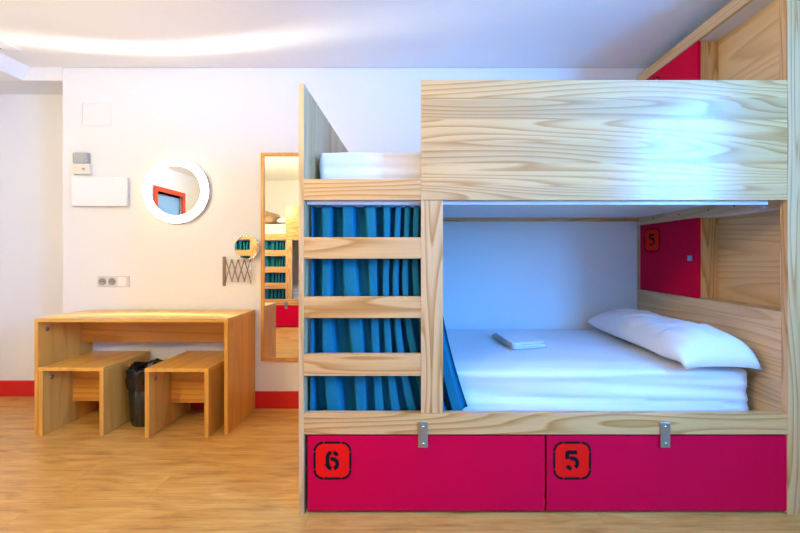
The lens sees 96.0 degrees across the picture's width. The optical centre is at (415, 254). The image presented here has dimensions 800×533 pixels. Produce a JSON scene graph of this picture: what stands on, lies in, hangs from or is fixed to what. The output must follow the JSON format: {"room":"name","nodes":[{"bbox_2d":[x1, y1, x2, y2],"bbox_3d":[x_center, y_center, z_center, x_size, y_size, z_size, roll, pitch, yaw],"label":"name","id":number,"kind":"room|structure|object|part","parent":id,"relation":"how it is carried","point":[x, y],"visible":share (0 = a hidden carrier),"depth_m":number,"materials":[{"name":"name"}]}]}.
{"room":"dormitory","nodes":[
{"label":"dormitory","id":0,"kind":"room"},
{"bbox_2d":[0,53,30,80],"bbox_3d":[-3.186,-1.302,0.608,0.828,0.095,3.965,0,0,0],"label":"ceiling","id":1,"kind":"structure","parent":0,"point":[11,69],"depth_m":2.52,"materials":[{"name":"white paint"}]},
{"bbox_2d":[0,67,646,390],"bbox_3d":[-0.700,-0.125,2.750,6.000,2.450,0.320,0,0,0],"label":"wall","id":2,"kind":"structure","parent":0,"point":[497,275],"depth_m":2.59,"materials":[{"name":"white paint"}]},
{"bbox_2d":[0,380,33,396],"bbox_3d":[-3.074,1.039,2.803,1.053,0.122,0.014,0,0,0],"label":"baseboard","id":3,"kind":"structure","parent":2,"relation":"attached to","point":[8,388],"depth_m":2.80,"materials":[{"name":"red paint"}]},
{"bbox_2d":[72,153,91,174],"bbox_3d":[-2.386,-0.654,2.573,0.121,0.153,0.032,0,0,0],"label":"controller","id":4,"kind":"object","parent":2,"relation":"attached to","point":[82,165],"visible":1,"depth_m":2.56,"materials":[{"name":"beige plastic"}]},
{"bbox_2d":[81,102,111,125],"bbox_3d":[-2.296,-1.013,2.588,0.219,0.168,0.004,0,0,0],"label":"access hatch","id":5,"kind":"object","parent":2,"relation":"attached to","point":[92,113],"visible":1,"depth_m":2.59,"materials":[{"name":"white plastic"}]},
{"bbox_2d":[72,178,127,205],"bbox_3d":[-2.251,-0.451,2.573,0.389,0.206,0.034,0,0,0],"label":"electrical panel","id":6,"kind":"object","parent":2,"relation":"attached to","point":[85,191],"visible":1,"depth_m":2.56,"materials":[{"name":"white plastic"}]},
{"bbox_2d":[98,276,129,286],"bbox_3d":[-2.162,0.190,2.583,0.222,0.072,0.013,0,0,0],"label":"wall socket","id":7,"kind":"object","parent":2,"relation":"attached to","point":[103,281],"visible":1,"depth_m":2.58,"materials":[{"name":"grey plastic"}]},
{"bbox_2d":[98,278,105,284],"bbox_3d":[-2.248,0.191,2.578,0.052,0.052,0.003,0,0,0],"label":"socket","id":8,"kind":"object","parent":7,"relation":"attached to","point":[101,281],"depth_m":2.58,"materials":[{"name":"grey plastic"}]},
{"bbox_2d":[108,278,115,284],"bbox_3d":[-2.178,0.191,2.578,0.052,0.052,0.003,0,0,0],"label":"socket","id":9,"kind":"object","parent":7,"relation":"attached to","point":[111,281],"depth_m":2.58,"materials":[{"name":"grey plastic"}]},
{"bbox_2d":[118,277,125,285],"bbox_3d":[-2.106,0.191,2.578,0.061,0.065,0.003,0,0,0],"label":"switch","id":10,"kind":"object","parent":7,"relation":"attached to","point":[121,280],"depth_m":2.58,"materials":[{"name":"white plastic"}]},
{"bbox_2d":[143,158,208,222],"bbox_3d":[-1.704,-0.457,2.570,0.464,0.464,0.039,0,0,0],"label":"round mirror","id":11,"kind":"object","parent":2,"relation":"attached to","point":[175,190],"visible":1,"depth_m":2.55,"materials":[{"name":"white plastic"}]},
{"bbox_2d":[151,165,200,215],"bbox_3d":[-1.704,-0.457,2.554,0.355,0.355,0.006,0,0,0],"label":"mirror glass","id":12,"kind":"object","parent":11,"relation":"attached to","point":[175,189],"depth_m":2.55,"materials":[{"name":"white"}]},
{"bbox_3d":[-1.704,-0.457,2.574,0.464,0.464,0.031,0,0,0],"label":"casing","id":13,"kind":"part","parent":11,"relation":"part of","materials":[{"name":"white plastic"}]},
{"bbox_2d":[98,391,298,408],"bbox_3d":[-1.524,1.039,2.583,2.047,0.122,0.014,0,0,0],"label":"baseboard","id":14,"kind":"structure","parent":2,"relation":"attached to","point":[263,399],"depth_m":2.58,"materials":[{"name":"red paint"}]},
{"bbox_2d":[222,235,259,285],"bbox_3d":[-1.251,0.042,2.557,0.277,0.362,0.043,0,0,5],"label":"mirror","id":15,"kind":"object","parent":2,"relation":"attached to","point":[246,247],"visible":1,"depth_m":2.55,"materials":[{"name":"brown metal"}]},
{"bbox_3d":[-1.377,0.117,2.583,0.020,0.212,0.011,0,0,0],"label":"wall plate","id":16,"kind":"part","parent":15,"relation":"part of","materials":[{"name":"brown metal"}]},
{"bbox_3d":[-1.266,0.112,2.562,0.188,0.161,0.013,0,0,0],"label":"scissor arm","id":17,"kind":"part","parent":15,"relation":"part of","materials":[{"name":"brown metal"}]},
{"bbox_2d":[235,236,257,258],"bbox_3d":[-1.198,-0.053,2.552,0.160,0.160,0.008,0,0,-5],"label":"mirror glass","id":18,"kind":"object","parent":15,"relation":"attached to","point":[246,247],"depth_m":2.55,"materials":[{"name":"white"}]},
{"bbox_2d":[261,153,298,360],"bbox_3d":[-0.884,0.013,2.579,0.448,1.486,0.021,0,0,0],"label":"mirror","id":19,"kind":"object","parent":2,"relation":"attached to","point":[279,171],"visible":0.59,"depth_m":2.58,"materials":[{"name":"brown mirror"}]},
{"bbox_2d":[0,0,730,67],"bbox_3d":[-0.700,-1.400,0.718,6.000,0.100,4.385,0,0,0],"label":"ceiling","id":20,"kind":"structure","parent":0,"point":[49,33],"depth_m":2.18,"materials":[{"name":"white paint"}]},
{"bbox_2d":[0,39,22,51],"bbox_3d":[-2.683,-1.345,2.240,0.165,0.008,0.280,0,0,0],"label":"ceiling light","id":21,"kind":"object","parent":20,"relation":"in","point":[4,47],"visible":1,"depth_m":2.34,"materials":[{"name":"white plastic"}]},
{"bbox_2d":[0,397,799,532],"bbox_3d":[-0.700,1.150,0.718,6.000,0.100,4.385,0,0,0],"label":"floor","id":22,"kind":"structure","parent":0,"point":[70,478],"depth_m":1.66,"materials":[{"name":"brown wood"}]},
{"bbox_2d":[38,351,149,435],"bbox_3d":[-2.100,0.892,2.382,0.397,0.415,0.384,0,0,0],"label":"bench","id":23,"kind":"object","parent":22,"relation":"on","point":[70,389],"visible":0.94,"depth_m":2.30,"materials":[{"name":"brown wood"}]},
{"bbox_3d":[-2.286,0.904,2.382,0.025,0.393,0.383,0,0,0],"label":"panel","id":24,"kind":"part","parent":23,"relation":"part of","materials":[{"name":"brown wood"}]},
{"bbox_3d":[-2.100,0.696,2.382,0.397,0.022,0.384,0,0,0],"label":"seat","id":25,"kind":"part","parent":23,"relation":"part of","materials":[{"name":"brown wood"}]},
{"bbox_3d":[-1.915,0.904,2.382,0.025,0.393,0.383,0,0,0],"label":"panel","id":26,"kind":"part","parent":23,"relation":"part of","materials":[{"name":"brown wood"}]},
{"bbox_2d":[34,309,254,434],"bbox_3d":[-1.742,0.745,2.388,1.185,0.711,0.375,0,0,0],"label":"desk","id":27,"kind":"object","parent":22,"relation":"on","point":[60,337],"visible":0.89,"depth_m":2.39,"materials":[{"name":"brown wood"}]},
{"bbox_3d":[-2.322,0.756,2.388,0.023,0.689,0.374,0,0,0],"label":"panel","id":28,"kind":"part","parent":27,"relation":"part of","materials":[{"name":"brown wood"}]},
{"bbox_3d":[-1.161,0.756,2.388,0.023,0.689,0.374,0,0,0],"label":"panel","id":29,"kind":"part","parent":27,"relation":"part of","materials":[{"name":"brown wood"}]},
{"bbox_2d":[125,358,163,426],"bbox_3d":[-1.768,0.902,2.396,0.258,0.394,0.257,0,0,0],"label":"waste bin","id":30,"kind":"object","parent":22,"relation":"on","point":[135,375],"visible":0.38,"depth_m":2.29,"materials":[{"name":"black plastic"}]},
{"bbox_2d":[145,351,223,437],"bbox_3d":[-1.439,0.891,2.364,0.384,0.418,0.402,0,0,0],"label":"bench","id":31,"kind":"object","parent":22,"relation":"on","point":[172,384],"visible":0.81,"depth_m":2.29,"materials":[{"name":"brown wood"}]},
{"bbox_3d":[-1.618,0.902,2.365,0.025,0.396,0.401,0,0,0],"label":"panel","id":32,"kind":"part","parent":31,"relation":"part of","materials":[{"name":"brown wood"}]},
{"bbox_3d":[-1.439,0.693,2.364,0.384,0.022,0.402,0,0,0],"label":"seat","id":33,"kind":"part","parent":31,"relation":"part of","materials":[{"name":"brown wood"}]},
{"bbox_3d":[-1.260,0.902,2.365,0.025,0.396,0.401,0,0,0],"label":"panel","id":34,"kind":"part","parent":31,"relation":"part of","materials":[{"name":"brown wood"}]},
{"bbox_2d":[299,0,799,513],"bbox_3d":[0.619,-0.092,2.051,2.232,2.385,1.072,0,0,0],"label":"bunk bed","id":35,"kind":"object","parent":22,"relation":"on","point":[701,150],"visible":0.94,"depth_m":1.53,"materials":[{"name":"brown wood"}]},
{"bbox_3d":[-0.486,0.186,2.056,0.022,1.828,1.062,0,0,0],"label":"panel","id":36,"kind":"part","parent":35,"relation":"part of","materials":[{"name":"brown wood"}]},
{"bbox_3d":[-0.227,-0.278,1.539,0.496,0.089,0.028,0,0,0],"label":"rail","id":37,"kind":"part","parent":35,"relation":"part of","materials":[{"name":"brown wood"}]},
{"bbox_2d":[319,152,420,178],"bbox_3d":[0.550,-0.391,2.103,2.016,0.210,0.904,0,0,0],"label":"mattress","id":38,"kind":"object","parent":35,"relation":"on","point":[343,165],"visible":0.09,"depth_m":1.68,"materials":[{"name":"white fabric"}]},
{"bbox_2d":[310,206,467,410],"bbox_3d":[-0.117,0.254,1.605,0.696,0.939,0.080,0,0,0],"label":"curtain","id":39,"kind":"object","parent":35,"relation":"hanging from","point":[330,277],"visible":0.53,"depth_m":1.58,"materials":[{"name":"teal fabric"}]},
{"bbox_3d":[0.044,0.927,1.538,1.008,0.318,0.018,0,0,0],"label":"drawer","id":40,"kind":"part","parent":35,"relation":"part of","materials":[{"name":"paint"}]},
{"bbox_3d":[0.068,0.220,1.540,0.093,0.902,0.030,0,0,0],"label":"post","id":41,"kind":"part","parent":35,"relation":"part of","materials":[{"name":"brown wood"}]},
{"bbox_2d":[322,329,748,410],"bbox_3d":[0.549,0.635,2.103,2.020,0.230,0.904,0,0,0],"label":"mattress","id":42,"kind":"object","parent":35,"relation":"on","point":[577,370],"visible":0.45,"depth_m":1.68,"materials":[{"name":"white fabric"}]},
{"bbox_2d":[491,332,546,348],"bbox_3d":[0.643,0.503,2.143,0.293,0.034,0.321,0,0,-8],"label":"sheet","id":43,"kind":"object","parent":42,"relation":"on","point":[513,340],"visible":1,"depth_m":2.08,"materials":[{"name":"white fabric"}]},
{"bbox_2d":[588,308,761,369],"bbox_3d":[1.375,0.425,2.070,0.382,0.179,0.930,0,0,0],"label":"pillow","id":44,"kind":"object","parent":42,"relation":"on","point":[694,345],"visible":1,"depth_m":1.72,"materials":[{"name":"white fabric"}]},
{"bbox_3d":[0.526,-0.226,1.567,1.999,0.016,0.016,0,0,0],"label":"curtain rail","id":45,"kind":"part","parent":35,"relation":"part of","materials":[{"name":"white plastic"}]},
{"bbox_3d":[0.549,0.716,1.540,2.050,0.089,0.030,0,0,0],"label":"rail","id":46,"kind":"part","parent":35,"relation":"part of","materials":[{"name":"brown wood"}]},
{"bbox_3d":[1.065,0.927,1.538,1.019,0.318,0.018,0,0,0],"label":"drawer","id":47,"kind":"part","parent":35,"relation":"part of","materials":[{"name":"paint"}]},
{"bbox_3d":[1.600,0.017,2.294,0.018,0.452,0.522,0,0,0],"label":"locker door","id":48,"kind":"part","parent":35,"relation":"part of","materials":[{"name":"paint"}]},
{"bbox_3d":[1.600,-0.983,2.294,0.018,0.452,0.522,0,0,0],"label":"locker door","id":49,"kind":"part","parent":35,"relation":"part of","materials":[{"name":"paint"}]},
{"bbox_3d":[1.599,-1.247,2.070,0.022,0.070,1.034,0,0,0],"label":"rail","id":50,"kind":"part","parent":35,"relation":"part of","materials":[{"name":"brown wood"}]},
{"bbox_3d":[1.599,-0.242,2.070,0.022,0.060,1.034,0,0,0],"label":"rail","id":51,"kind":"part","parent":35,"relation":"part of","materials":[{"name":"brown wood"}]},
{"bbox_2d":[637,289,780,313],"bbox_3d":[1.651,0.252,2.070,0.122,0.012,1.032,0,0,0],"label":"shelf","id":52,"kind":"object","parent":35,"relation":"attached to","point":[719,301],"depth_m":1.94,"materials":[{"name":"brown wood"}]},
{"bbox_3d":[1.600,0.529,2.070,0.020,0.542,1.034,0,0,0],"label":"headboard","id":53,"kind":"part","parent":35,"relation":"part of","materials":[{"name":"brown wood"}]},
{"bbox_2d":[647,207,778,224],"bbox_3d":[1.661,-0.220,2.070,0.100,0.015,1.032,0,0,0],"label":"shelf","id":54,"kind":"object","parent":35,"relation":"attached to","point":[775,210],"depth_m":1.92,"materials":[{"name":"white laminate"}]},
{"bbox_2d":[701,0,774,40],"bbox_3d":[1.661,-1.220,2.070,0.100,0.015,1.032,0,0,0],"label":"shelf","id":55,"kind":"object","parent":35,"relation":"attached to","point":[751,10],"depth_m":1.85,"materials":[{"name":"white laminate"}]},
{"bbox_3d":[1.598,-0.092,1.539,0.047,2.385,0.028,0,0,0],"label":"corner post","id":56,"kind":"part","parent":35,"relation":"part of","materials":[{"name":"brown wood"}]}
]}

